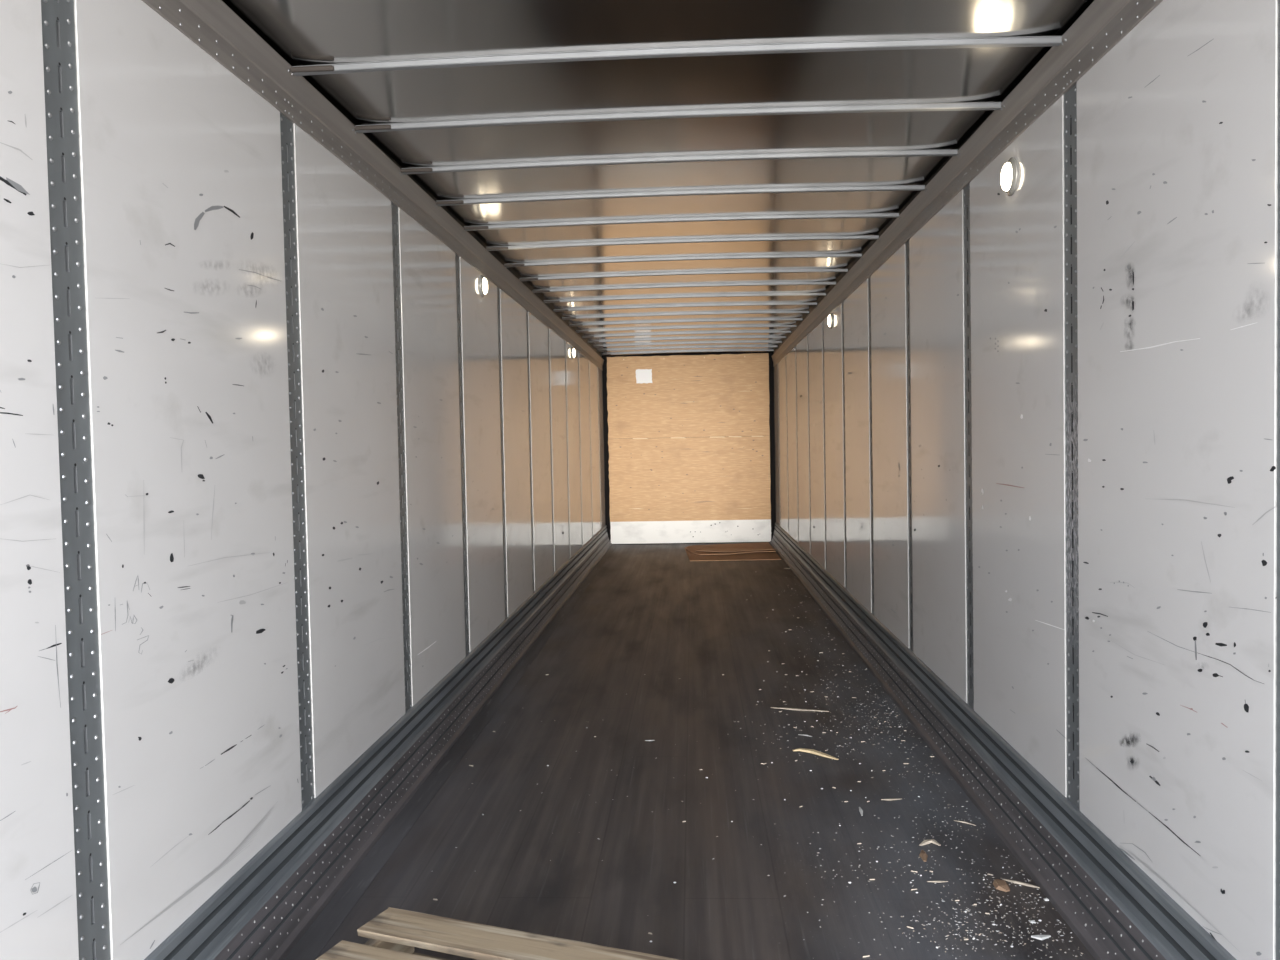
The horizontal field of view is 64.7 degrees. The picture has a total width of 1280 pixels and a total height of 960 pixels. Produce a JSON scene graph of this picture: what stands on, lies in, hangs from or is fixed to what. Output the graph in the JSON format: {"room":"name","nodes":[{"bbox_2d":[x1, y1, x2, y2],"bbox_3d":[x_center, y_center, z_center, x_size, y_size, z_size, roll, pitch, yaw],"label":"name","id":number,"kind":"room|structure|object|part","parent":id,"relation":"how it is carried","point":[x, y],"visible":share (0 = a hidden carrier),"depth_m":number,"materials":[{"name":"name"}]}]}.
{"room":"truck trailer interior","nodes":[
{"label":"truck trailer interior","id":0,"kind":"room"},
{"bbox_2d":[0,0,604,959],"bbox_3d":[-0.976,-0.159,7.149,0.051,2.950,16.180,-1,2,3],"label":"wall","id":1,"kind":"structure","parent":0,"point":[181,167],"depth_m":2.80,"materials":[{"name":"grey"}]},
{"bbox_3d":[-1.294,0.052,0.595,0.005,2.365,3.049,-1,2,3],"label":"wall panel","id":2,"kind":"part","parent":1,"relation":"part of","materials":[{"name":"grey"}]},
{"bbox_2d":[41,0,109,959],"bbox_3d":[-1.220,-0.006,2.176,0.018,2.345,0.118,-1,2,3],"label":"wall post","id":3,"kind":"object","parent":1,"relation":"attached to","point":[58,29],"visible":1,"depth_m":2.18,"materials":[{"name":"silver metal"}]},
{"bbox_3d":[-1.179,-0.029,2.804,0.005,2.365,1.144,-1,2,3],"label":"wall panel","id":4,"kind":"part","parent":1,"relation":"part of","materials":[{"name":"grey metal"}]},
{"bbox_2d":[280,113,313,808],"bbox_3d":[-1.157,-0.050,3.394,0.018,2.345,0.118,-1,2,3],"label":"wall post","id":5,"kind":"object","parent":1,"relation":"attached to","point":[286,126],"visible":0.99,"depth_m":3.40,"materials":[{"name":"silver metal"}]},
{"bbox_3d":[-1.117,-0.072,4.002,0.005,2.365,1.100,-1,2,3],"label":"wall panel","id":6,"kind":"part","parent":1,"relation":"part of","materials":[{"name":"grey"}]},
{"bbox_2d":[142,0,603,370],"bbox_3d":[-0.973,-1.482,7.076,0.052,0.290,16.130,-1,2,3],"label":"trim","id":7,"kind":"structure","parent":1,"relation":"attached to","point":[211,25],"depth_m":3.69,"materials":[{"name":"silver metal"}]},
{"bbox_2d":[144,525,611,959],"bbox_3d":[-0.891,1.115,7.166,0.108,0.300,16.130,-1,2,3],"label":"baseboard","id":8,"kind":"structure","parent":1,"relation":"attached to","point":[265,908],"depth_m":3.74,"materials":[{"name":"grey metal"}]},
{"bbox_2d":[391,202,411,711],"bbox_3d":[-1.093,-0.094,4.611,0.018,2.345,0.118,-1,2,3],"label":"wall post","id":9,"kind":"object","parent":1,"relation":"attached to","point":[395,225],"visible":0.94,"depth_m":4.62,"materials":[{"name":"silver metal"}]},
{"bbox_3d":[-1.054,-0.116,5.220,0.005,2.365,1.100,-1,2,3],"label":"wall panel","id":10,"kind":"part","parent":1,"relation":"part of","materials":[{"name":"grey"}]},
{"bbox_2d":[284,544,618,959],"bbox_3d":[-0.787,1.262,7.166,0.093,0.002,16.130,-1,2,3],"label":"trim","id":11,"kind":"structure","parent":1,"relation":"attached to","point":[316,937],"depth_m":4.14,"materials":[{"name":"black metal"}]},
{"bbox_2d":[455,253,468,654],"bbox_3d":[-1.030,-0.138,5.829,0.018,2.345,0.118,-1,2,3],"label":"wall post","id":12,"kind":"object","parent":1,"relation":"attached to","point":[456,255],"visible":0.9,"depth_m":5.84,"materials":[{"name":"silver metal"}]},
{"bbox_3d":[-0.991,-0.161,6.437,0.005,2.365,1.100,-1,2,3],"label":"wall panel","id":13,"kind":"part","parent":1,"relation":"part of","materials":[{"name":"grey"}]},
{"bbox_2d":[479,275,487,296],"bbox_3d":[-0.991,-1.235,6.437,0.034,0.140,0.140,-1,2,3],"label":"dome light","id":14,"kind":"object","parent":1,"relation":"attached to","point":[483,283],"visible":1,"depth_m":6.40,"materials":[{"name":"grey"}]},
{"bbox_2d":[497,287,506,618],"bbox_3d":[-0.967,-0.183,7.046,0.018,2.345,0.118,-1,2,3],"label":"wall post","id":15,"kind":"object","parent":1,"relation":"attached to","point":[498,289],"visible":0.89,"depth_m":7.06,"materials":[{"name":"silver metal"}]},
{"bbox_3d":[-0.928,-0.205,7.655,0.005,2.365,1.100,-1,2,3],"label":"wall panel","id":16,"kind":"part","parent":1,"relation":"part of","materials":[{"name":"grey"}]},
{"bbox_2d":[526,310,533,591],"bbox_3d":[-0.904,-0.227,8.264,0.018,2.345,0.118,-1,2,3],"label":"wall post","id":17,"kind":"object","parent":1,"relation":"attached to","point":[526,310],"visible":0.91,"depth_m":8.28,"materials":[{"name":"silver metal"}]},
{"bbox_3d":[-0.865,-0.249,8.873,0.005,2.365,1.100,-1,2,3],"label":"wall panel","id":18,"kind":"part","parent":1,"relation":"part of","materials":[{"name":"grey metal"}]},
{"bbox_2d":[548,328,553,573],"bbox_3d":[-0.841,-0.271,9.482,0.018,2.345,0.118,-1,2,3],"label":"wall post","id":19,"kind":"object","parent":1,"relation":"attached to","point":[548,328],"visible":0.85,"depth_m":9.50,"materials":[{"name":"silver metal"}]},
{"bbox_3d":[-0.802,-0.293,10.090,0.005,2.365,1.100,-1,2,3],"label":"wall panel","id":20,"kind":"part","parent":1,"relation":"part of","materials":[{"name":"grey metal"}]},
{"bbox_2d":[564,341,569,558],"bbox_3d":[-0.777,-0.315,10.699,0.018,2.345,0.118,-1,2,3],"label":"wall post","id":21,"kind":"object","parent":1,"relation":"attached to","point":[564,341],"visible":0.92,"depth_m":10.72,"materials":[{"name":"silver metal"}]},
{"bbox_2d":[571,347,574,358],"bbox_3d":[-0.740,-1.414,11.264,0.034,0.140,0.140,-1,2,3],"label":"dome light","id":22,"kind":"object","parent":1,"relation":"attached to","point":[572,348],"visible":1,"depth_m":11.22,"materials":[{"name":"grey plastic"}]},
{"bbox_3d":[-0.738,-0.338,11.308,0.005,2.365,1.100,-1,2,3],"label":"wall panel","id":23,"kind":"part","parent":1,"relation":"part of","materials":[{"name":"grey metal"}]},
{"bbox_2d":[578,362,581,536],"bbox_3d":[-0.714,-0.359,11.917,0.018,2.345,0.118,-1,2,3],"label":"wall post","id":24,"kind":"object","parent":1,"relation":"attached to","point":[578,362],"visible":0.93,"depth_m":11.94,"materials":[{"name":"silver metal"}]},
{"bbox_3d":[-0.675,-0.382,12.525,0.005,2.365,1.100,-1,2,3],"label":"wall panel","id":25,"kind":"part","parent":1,"relation":"part of","materials":[{"name":"grey metal"}]},
{"bbox_2d":[588,360,592,536],"bbox_3d":[-0.651,-0.404,13.134,0.018,2.345,0.118,-1,2,3],"label":"wall post","id":26,"kind":"object","parent":1,"relation":"attached to","point":[588,360],"visible":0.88,"depth_m":13.15,"materials":[{"name":"silver metal"}]},
{"bbox_3d":[-0.612,-0.426,13.743,0.005,2.365,1.100,-1,2,3],"label":"wall panel","id":27,"kind":"part","parent":1,"relation":"part of","materials":[{"name":"grey metal"}]},
{"bbox_2d":[597,367,600,527],"bbox_3d":[-0.588,-0.448,14.352,0.018,2.345,0.118,-1,2,3],"label":"wall post","id":28,"kind":"object","parent":1,"relation":"attached to","point":[597,367],"visible":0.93,"depth_m":14.38,"materials":[{"name":"silver metal"}]},
{"bbox_3d":[-0.558,-0.464,14.791,0.005,2.365,0.761,-1,2,3],"label":"wall panel","id":29,"kind":"part","parent":1,"relation":"part of","materials":[{"name":"grey metal"}]},
{"bbox_2d":[222,0,1093,355],"bbox_3d":[0.290,-1.553,7.033,2.580,0.105,16.180,-1,2,3],"label":"ceiling","id":30,"kind":"structure","parent":0,"point":[302,32],"depth_m":3.87,"materials":[{"name":"grey metal"}]},
{"bbox_2d":[290,36,1061,75],"bbox_3d":[0.095,-1.378,3.280,2.482,0.033,0.067,-1,2,3],"label":"bow","id":31,"kind":"object","parent":30,"relation":"attached to","point":[1026,41],"visible":1,"depth_m":3.26,"materials":[{"name":"grey"}]},
{"bbox_2d":[354,102,1000,132],"bbox_3d":[0.127,-1.404,3.907,2.482,0.033,0.067,-1,2,3],"label":"bow","id":32,"kind":"object","parent":30,"relation":"attached to","point":[963,106],"visible":1,"depth_m":3.89,"materials":[{"name":"grey"}]},
{"bbox_2d":[401,149,957,174],"bbox_3d":[0.160,-1.430,4.534,2.482,0.033,0.067,-1,2,3],"label":"bow","id":33,"kind":"object","parent":30,"relation":"attached to","point":[942,152],"visible":1,"depth_m":4.52,"materials":[{"name":"grey"}]},
{"bbox_2d":[436,185,924,205],"bbox_3d":[0.192,-1.456,5.160,2.482,0.033,0.067,-1,2,3],"label":"bow","id":34,"kind":"object","parent":30,"relation":"attached to","point":[884,187],"visible":1,"depth_m":5.14,"materials":[{"name":"grey"}]},
{"bbox_2d":[463,213,898,230],"bbox_3d":[0.225,-1.481,5.787,2.482,0.033,0.067,-1,2,3],"label":"bow","id":35,"kind":"object","parent":30,"relation":"attached to","point":[845,215],"visible":1,"depth_m":5.77,"materials":[{"name":"grey"}]},
{"bbox_2d":[486,235,878,250],"bbox_3d":[0.257,-1.507,6.413,2.482,0.033,0.067,-1,2,3],"label":"bow","id":36,"kind":"object","parent":30,"relation":"attached to","point":[846,237],"visible":1,"depth_m":6.40,"materials":[{"name":"grey"}]},
{"bbox_2d":[504,253,861,266],"bbox_3d":[0.289,-1.533,7.040,2.482,0.033,0.067,-1,2,3],"label":"bow","id":37,"kind":"object","parent":30,"relation":"attached to","point":[857,254],"visible":1,"depth_m":7.02,"materials":[{"name":"grey"}]},
{"bbox_2d":[519,269,847,280],"bbox_3d":[0.322,-1.559,7.667,2.482,0.033,0.067,-1,2,3],"label":"bow","id":38,"kind":"object","parent":30,"relation":"attached to","point":[780,270],"visible":1,"depth_m":7.65,"materials":[{"name":"grey"}]},
{"bbox_2d":[532,282,835,292],"bbox_3d":[0.354,-1.585,8.293,2.482,0.033,0.067,-1,2,3],"label":"bow","id":39,"kind":"object","parent":30,"relation":"attached to","point":[763,283],"visible":1,"depth_m":8.28,"materials":[{"name":"grey metal"}]},
{"bbox_2d":[544,293,825,302],"bbox_3d":[0.387,-1.611,8.920,2.482,0.033,0.067,-1,2,3],"label":"bow","id":40,"kind":"object","parent":30,"relation":"attached to","point":[759,294],"visible":1,"depth_m":8.90,"materials":[{"name":"grey metal"}]},
{"bbox_2d":[553,302,816,311],"bbox_3d":[0.419,-1.637,9.546,2.482,0.033,0.067,-1,2,3],"label":"bow","id":41,"kind":"object","parent":30,"relation":"attached to","point":[805,303],"visible":1,"depth_m":9.53,"materials":[{"name":"grey metal"}]},
{"bbox_2d":[562,311,808,319],"bbox_3d":[0.452,-1.663,10.173,2.482,0.033,0.067,-1,2,3],"label":"bow","id":42,"kind":"object","parent":30,"relation":"attached to","point":[746,312],"visible":1,"depth_m":10.16,"materials":[{"name":"grey metal"}]},
{"bbox_2d":[569,318,802,325],"bbox_3d":[0.484,-1.689,10.800,2.482,0.033,0.067,-1,2,3],"label":"bow","id":43,"kind":"object","parent":30,"relation":"attached to","point":[775,319],"visible":1,"depth_m":10.78,"materials":[{"name":"grey metal"}]},
{"bbox_2d":[576,325,795,332],"bbox_3d":[0.517,-1.715,11.426,2.482,0.033,0.067,-1,2,3],"label":"bow","id":44,"kind":"object","parent":30,"relation":"attached to","point":[738,326],"visible":1,"depth_m":11.41,"materials":[{"name":"grey metal"}]},
{"bbox_2d":[582,331,790,337],"bbox_3d":[0.549,-1.740,12.053,2.482,0.033,0.067,-1,2,3],"label":"bow","id":45,"kind":"object","parent":30,"relation":"attached to","point":[728,331],"visible":1,"depth_m":12.03,"materials":[{"name":"grey metal"}]},
{"bbox_2d":[588,336,785,342],"bbox_3d":[0.582,-1.766,12.680,2.482,0.033,0.067,-1,2,3],"label":"bow","id":46,"kind":"object","parent":30,"relation":"attached to","point":[748,336],"visible":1,"depth_m":12.66,"materials":[{"name":"grey metal"}]},
{"bbox_2d":[592,341,781,346],"bbox_3d":[0.614,-1.792,13.306,2.482,0.033,0.067,-1,2,3],"label":"bow","id":47,"kind":"object","parent":30,"relation":"attached to","point":[731,341],"visible":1,"depth_m":13.29,"materials":[{"name":"grey metal"}]},
{"bbox_2d":[597,345,777,350],"bbox_3d":[0.646,-1.818,13.933,2.482,0.033,0.067,-1,2,3],"label":"bow","id":48,"kind":"object","parent":30,"relation":"attached to","point":[765,345],"visible":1,"depth_m":13.92,"materials":[{"name":"grey metal"}]},
{"bbox_2d":[601,349,773,354],"bbox_3d":[0.679,-1.844,14.560,2.482,0.033,0.067,-1,2,3],"label":"bow","id":49,"kind":"object","parent":30,"relation":"attached to","point":[765,349],"visible":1,"depth_m":14.54,"materials":[{"name":"grey metal"}]},
{"bbox_2d":[602,351,775,543],"bbox_3d":[0.801,-0.474,15.095,2.778,2.950,0.132,-1,2,3],"label":"wall","id":50,"kind":"structure","parent":0,"point":[689,452],"depth_m":15.08,"materials":[{"name":"brown wood"}]},
{"bbox_3d":[-0.513,-0.444,15.124,0.071,2.840,0.050,-1,2,3],"label":"corner post","id":51,"kind":"part","parent":50,"relation":"part of","materials":[{"name":"black metal"}]},
{"bbox_2d":[636,369,651,383],"bbox_3d":[0.060,-1.547,15.075,0.252,0.217,0.014,-1,2,6],"label":"paper sheet","id":52,"kind":"object","parent":50,"relation":"attached to","point":[642,375],"visible":1,"depth_m":15.08,"materials":[{"name":"white paper"}]},
{"bbox_3d":[0.756,0.773,15.133,2.408,0.333,0.030,-1,2,3],"label":"kick plate","id":53,"kind":"part","parent":50,"relation":"part of","materials":[{"name":"grey metal"}]},
{"bbox_3d":[1.966,-0.488,14.993,0.086,2.840,0.050,-1,2,3],"label":"corner post","id":54,"kind":"part","parent":50,"relation":"part of","materials":[{"name":"black metal"}]},
{"bbox_2d":[315,542,1094,959],"bbox_3d":[0.345,1.273,7.133,2.580,0.060,16.180,-1,2,3],"label":"floor","id":55,"kind":"structure","parent":0,"point":[660,614],"depth_m":4.17,"materials":[{"name":"black wood"}]},
{"bbox_2d":[316,907,677,959],"bbox_3d":[-0.465,1.358,2.332,1.028,0.140,1.059,0,2,22],"label":"wooden pallet","id":56,"kind":"object","parent":55,"relation":"on","point":[394,934],"visible":1,"depth_m":2.78,"materials":[{"name":"brown wood"}]},
{"bbox_2d":[685,542,780,560],"bbox_3d":[1.231,0.963,13.896,1.247,0.042,2.154,-1,2,3],"label":"wood planks","id":57,"kind":"object","parent":55,"relation":"on","point":[761,550],"visible":1,"depth_m":13.57,"materials":[{"name":"brown wood"}]},
{"bbox_2d":[431,577,1082,959],"bbox_3d":[0.369,1.240,7.153,2.299,0.003,8.698,-1,2,3],"label":"litter","id":58,"kind":"object","parent":55,"relation":"on","point":[786,577],"visible":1,"depth_m":3.48,"materials":[{"name":"grey"}]},
{"bbox_2d":[771,707,828,711],"bbox_3d":[0.891,1.280,5.642,0.322,0.006,0.033,0,2,19],"label":"wood splinter","id":59,"kind":"object","parent":55,"relation":"on","point":[797,709],"visible":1,"depth_m":5.63,"materials":[{"name":"beige wood"}]},
{"bbox_2d":[793,748,838,759],"bbox_3d":[0.852,1.308,4.848,0.249,0.008,0.066,1,3,39],"label":"wood splinter","id":60,"kind":"object","parent":55,"relation":"on","point":[812,751],"visible":1,"depth_m":4.85,"materials":[{"name":"beige wood"}]},
{"bbox_2d":[919,850,927,861],"bbox_3d":[1.020,1.348,3.634,0.030,0.008,0.098,-1,2,3],"label":"scrap","id":61,"kind":"object","parent":55,"relation":"on","point":[923,855],"visible":1,"depth_m":3.62,"materials":[{"name":"brown wood"}]},
{"bbox_2d":[919,839,940,845],"bbox_3d":[1.070,1.343,3.749,0.081,0.007,0.052,-1,2,3],"label":"paper scrap","id":62,"kind":"object","parent":55,"relation":"on","point":[928,841],"visible":1,"depth_m":3.74,"materials":[{"name":"white paper"}]},
{"bbox_2d":[954,820,975,825],"bbox_3d":[1.268,1.334,3.941,0.088,0.004,0.013,1,3,39],"label":"wood splinter","id":63,"kind":"object","parent":55,"relation":"on","point":[954,820],"visible":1,"depth_m":3.94,"materials":[{"name":"beige wood"}]},
{"bbox_2d":[993,879,1009,891],"bbox_3d":[1.208,1.351,3.379,0.051,0.011,0.090,-1,2,3],"label":"scrap","id":64,"kind":"object","parent":55,"relation":"on","point":[1002,885],"visible":1,"depth_m":3.37,"materials":[{"name":"brown wood"}]},
{"bbox_2d":[1003,879,1039,887],"bbox_3d":[1.281,1.352,3.390,0.127,0.006,0.013,0,2,36],"label":"wood splinter","id":65,"kind":"object","parent":55,"relation":"on","point":[1012,881],"visible":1,"depth_m":3.39,"materials":[{"name":"beige wood"}]},
{"bbox_2d":[1031,935,1050,939],"bbox_3d":[1.201,1.367,3.025,0.061,0.005,0.032,-1,2,3],"label":"paper scrap","id":66,"kind":"object","parent":55,"relation":"on","point":[1040,937],"visible":1,"depth_m":3.02,"materials":[{"name":"grey paper"}]},
{"bbox_2d":[774,0,1278,959],"bbox_3d":[1.609,-0.204,7.013,0.051,2.950,16.180,-1,2,3],"label":"wall","id":67,"kind":"structure","parent":0,"point":[1177,123],"depth_m":2.94,"materials":[{"name":"grey metal"}]},
{"bbox_3d":[1.983,-0.509,14.658,0.005,2.365,0.761,-1,2,3],"label":"wall panel","id":68,"kind":"part","parent":67,"relation":"part of","materials":[{"name":"grey metal"}]},
{"bbox_2d":[778,369,780,526],"bbox_3d":[1.967,-0.493,14.218,0.018,2.345,0.118,-1,2,3],"label":"wall post","id":69,"kind":"object","parent":67,"relation":"attached to","point":[778,369],"visible":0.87,"depth_m":14.24,"materials":[{"name":"silver metal"}]},
{"bbox_3d":[1.928,-0.471,13.609,0.005,2.365,1.100,-1,2,3],"label":"wall panel","id":70,"kind":"part","parent":67,"relation":"part of","materials":[{"name":"grey metal"}]},
{"bbox_2d":[786,355,788,533],"bbox_3d":[1.904,-0.449,13.000,0.018,2.345,0.118,-1,2,3],"label":"wall post","id":71,"kind":"object","parent":67,"relation":"attached to","point":[786,355],"visible":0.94,"depth_m":13.02,"materials":[{"name":"silver metal"}]},
{"bbox_3d":[1.865,-0.426,12.392,0.005,2.365,1.100,-1,2,3],"label":"wall panel","id":72,"kind":"part","parent":67,"relation":"part of","materials":[{"name":"grey metal"}]},
{"bbox_2d":[796,359,798,543],"bbox_3d":[1.841,-0.404,11.783,0.018,2.345,0.118,-1,2,3],"label":"wall post","id":73,"kind":"object","parent":67,"relation":"attached to","point":[796,359],"visible":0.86,"depth_m":11.80,"materials":[{"name":"silver metal"}]},
{"bbox_3d":[1.802,-0.382,11.174,0.005,2.365,1.100,-1,2,3],"label":"wall panel","id":74,"kind":"part","parent":67,"relation":"part of","materials":[{"name":"grey metal"}]},
{"bbox_2d":[807,341,810,554],"bbox_3d":[1.778,-0.360,10.565,0.018,2.345,0.118,-1,2,3],"label":"wall post","id":75,"kind":"object","parent":67,"relation":"attached to","point":[808,341],"visible":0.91,"depth_m":10.58,"materials":[{"name":"silver metal"}]},
{"bbox_3d":[1.739,-0.338,9.957,0.005,2.365,1.100,-1,2,3],"label":"wall panel","id":76,"kind":"part","parent":67,"relation":"part of","materials":[{"name":"grey metal"}]},
{"bbox_2d":[822,320,826,569],"bbox_3d":[1.714,-0.316,9.348,0.018,2.345,0.118,-1,2,3],"label":"wall post","id":77,"kind":"object","parent":67,"relation":"attached to","point":[823,320],"visible":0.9,"depth_m":9.37,"materials":[{"name":"silver metal"}]},
{"bbox_2d":[828,313,832,328],"bbox_3d":[1.635,-1.370,8.704,0.034,0.140,0.140,-1,2,3],"label":"dome light","id":78,"kind":"object","parent":67,"relation":"attached to","point":[830,317],"visible":1,"depth_m":8.66,"materials":[{"name":"grey plastic"}]},
{"bbox_3d":[1.675,-0.294,8.739,0.005,2.365,1.100,-1,2,3],"label":"wall panel","id":79,"kind":"part","parent":67,"relation":"part of","materials":[{"name":"grey metal"}]},
{"bbox_2d":[842,302,846,588],"bbox_3d":[1.651,-0.272,8.130,0.018,2.345,0.118,-1,2,3],"label":"wall post","id":80,"kind":"object","parent":67,"relation":"attached to","point":[843,302],"visible":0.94,"depth_m":8.14,"materials":[{"name":"silver metal"}]},
{"bbox_3d":[1.612,-0.249,7.521,0.005,2.365,1.100,-1,2,3],"label":"wall panel","id":81,"kind":"part","parent":67,"relation":"part of","materials":[{"name":"grey metal"}]},
{"bbox_2d":[868,276,873,613],"bbox_3d":[1.588,-0.227,6.912,0.018,2.345,0.118,-1,2,3],"label":"wall post","id":82,"kind":"object","parent":67,"relation":"attached to","point":[869,278],"visible":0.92,"depth_m":6.92,"materials":[{"name":"silver metal"}]},
{"bbox_3d":[1.549,-0.205,6.304,0.005,2.365,1.100,-1,2,3],"label":"wall panel","id":83,"kind":"part","parent":67,"relation":"part of","materials":[{"name":"grey metal"}]},
{"bbox_2d":[906,241,912,650],"bbox_3d":[1.525,-0.183,5.695,0.018,2.345,0.118,-1,2,3],"label":"wall post","id":84,"kind":"object","parent":67,"relation":"attached to","point":[907,243],"visible":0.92,"depth_m":5.70,"materials":[{"name":"silver metal"}]},
{"bbox_3d":[1.487,-0.162,5.114,0.005,2.365,1.156,-1,2,3],"label":"wall panel","id":85,"kind":"part","parent":67,"relation":"part of","materials":[{"name":"grey metal"}]},
{"bbox_2d":[772,0,1162,366],"bbox_3d":[1.552,-1.526,6.943,0.052,0.290,16.130,-1,2,3],"label":"trim","id":86,"kind":"structure","parent":67,"relation":"attached to","point":[1104,23],"depth_m":3.84,"materials":[{"name":"silver metal"}]},
{"bbox_2d":[963,183,973,708],"bbox_3d":[1.462,-0.139,4.477,0.018,2.345,0.118,-1,2,3],"label":"wall post","id":87,"kind":"object","parent":67,"relation":"attached to","point":[966,191],"visible":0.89,"depth_m":4.48,"materials":[{"name":"silver metal"}]},
{"bbox_2d":[770,523,1235,959],"bbox_3d":[1.570,1.072,7.037,0.108,0.300,16.130,-1,2,3],"label":"baseboard","id":88,"kind":"structure","parent":67,"relation":"attached to","point":[1113,907],"depth_m":3.61,"materials":[{"name":"grey metal"}]},
{"bbox_2d":[1000,157,1017,195],"bbox_3d":[1.382,-1.140,3.802,0.034,0.140,0.140,-1,2,3],"label":"dome light","id":89,"kind":"object","parent":67,"relation":"attached to","point":[1009,173],"visible":1,"depth_m":3.77,"materials":[{"name":"grey"}]},
{"bbox_3d":[1.422,-0.117,3.863,0.005,2.365,1.111,-1,2,3],"label":"wall panel","id":90,"kind":"part","parent":67,"relation":"part of","materials":[{"name":"grey metal"}]},
{"bbox_2d":[1064,83,1079,808],"bbox_3d":[1.399,-0.095,3.260,0.018,2.345,0.118,-1,2,3],"label":"wall post","id":91,"kind":"object","parent":67,"relation":"attached to","point":[1070,98],"visible":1,"depth_m":3.26,"materials":[{"name":"silver metal"}]},
{"bbox_3d":[1.359,-0.072,2.652,0.005,2.365,1.098,-1,2,3],"label":"wall panel","id":92,"kind":"part","parent":67,"relation":"part of","materials":[{"name":"grey metal"}]},
{"bbox_2d":[1276,0,1279,959],"bbox_3d":[1.336,-0.051,2.058,0.018,2.345,0.118,-1,2,3],"label":"wall post","id":93,"kind":"object","parent":67,"relation":"attached to","point":[1278,374],"visible":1,"depth_m":2.12,"materials":[{"name":"silver metal"}]}
]}

